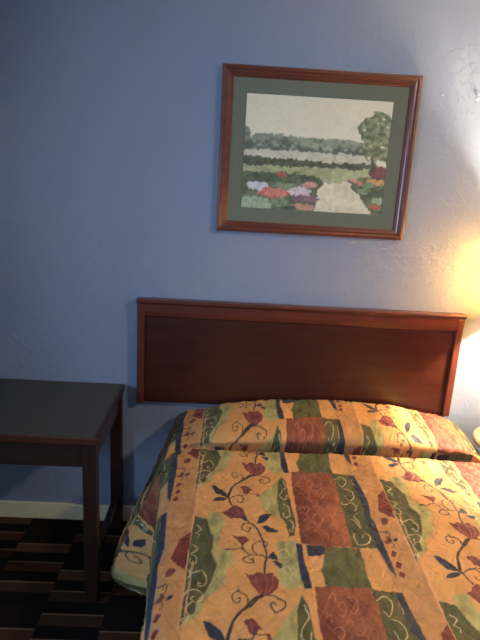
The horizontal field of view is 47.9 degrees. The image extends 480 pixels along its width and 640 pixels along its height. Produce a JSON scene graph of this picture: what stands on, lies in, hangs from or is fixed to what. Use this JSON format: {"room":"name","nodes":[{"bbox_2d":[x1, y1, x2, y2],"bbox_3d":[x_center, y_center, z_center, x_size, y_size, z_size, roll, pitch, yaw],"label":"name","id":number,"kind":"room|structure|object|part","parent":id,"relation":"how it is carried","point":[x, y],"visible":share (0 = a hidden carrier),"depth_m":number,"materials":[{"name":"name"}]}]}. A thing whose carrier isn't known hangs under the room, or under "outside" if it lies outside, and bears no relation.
{"room":"hotel room","nodes":[
{"label":"hotel room","id":0,"kind":"room"},
{"bbox_2d":[0,517,146,639],"bbox_3d":[-0.101,1.690,0.595,5.640,0.100,4.840,3,15,-2],"label":"floor","id":1,"kind":"structure","parent":0,"point":[42,579],"depth_m":2.31,"materials":[{"name":"carpet"}]},
{"bbox_2d":[0,378,124,601],"bbox_3d":[-1.168,0.714,2.404,1.199,0.754,0.564,3,15,-2],"label":"desk","id":2,"kind":"object","parent":1,"relation":"on","point":[43,422],"visible":1,"depth_m":2.21,"materials":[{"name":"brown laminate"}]},
{"bbox_3d":[-0.599,0.819,2.184,0.054,0.724,0.050,3,15,-2],"label":"leg","id":3,"kind":"part","parent":2,"relation":"part of","materials":[{"name":"brown wood"}]},
{"bbox_3d":[-0.607,0.694,2.663,0.054,0.724,0.046,3,15,-2],"label":"leg","id":4,"kind":"part","parent":2,"relation":"part of","materials":[{"name":"brown wood"}]},
{"bbox_2d":[472,427,479,447],"bbox_3d":[1.256,0.871,2.537,0.400,0.650,0.400,3,15,-2],"label":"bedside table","id":5,"kind":"object","parent":1,"relation":"on","point":[476,434],"visible":0.83,"depth_m":2.49,"materials":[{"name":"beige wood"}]},
{"bbox_2d":[0,0,479,505],"bbox_3d":[-0.060,-0.286,2.518,5.640,2.750,0.120,3,15,-2],"label":"wall","id":6,"kind":"structure","parent":0,"point":[110,110],"depth_m":2.38,"materials":[{"name":"blue paint"}]},
{"bbox_2d":[0,500,134,521],"bbox_3d":[-0.132,1.016,2.790,5.400,0.090,0.012,3,15,-2],"label":"baseboard","id":7,"kind":"structure","parent":6,"relation":"attached to","point":[23,509],"depth_m":2.76,"materials":[{"name":"beige paint"}]},
{"bbox_2d":[136,297,466,416],"bbox_3d":[0.275,0.184,2.556,1.518,0.512,0.050,3,15,-2],"label":"headboard","id":8,"kind":"object","parent":6,"relation":"attached to","point":[189,350],"visible":0.99,"depth_m":2.55,"materials":[{"name":"brown wood"}]},
{"bbox_3d":[0.286,-0.022,2.502,1.518,0.085,0.050,3,15,-2],"label":"rail","id":9,"kind":"part","parent":8,"relation":"part of","materials":[{"name":"brown wood"}]},
{"bbox_2d":[216,63,422,239],"bbox_3d":[0.328,-0.710,2.336,0.837,0.685,0.027,3,15,-2],"label":"framed picture","id":10,"kind":"object","parent":6,"relation":"attached to","point":[303,151],"visible":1,"depth_m":2.34,"materials":[{"name":"brown wood"}]},
{"bbox_2d":[241,93,393,214],"bbox_3d":[0.332,-0.714,2.344,0.635,0.487,0.001,3,15,-2],"label":"print","id":11,"kind":"object","parent":10,"relation":"attached to","point":[303,153],"depth_m":2.34},
{"bbox_3d":[0.406,1.075,1.781,1.260,0.545,1.870,3,15,-2],"label":"bed","id":12,"kind":"object","parent":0,"visible":0},
{"bbox_2d":[110,399,479,639],"bbox_3d":[0.323,0.980,1.712,1.709,0.730,1.988,3,15,-2],"label":"bedspread","id":13,"kind":"object","parent":12,"relation":"on","point":[272,519],"visible":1,"depth_m":1.84,"materials":[{"name":"fabric"}]}
]}

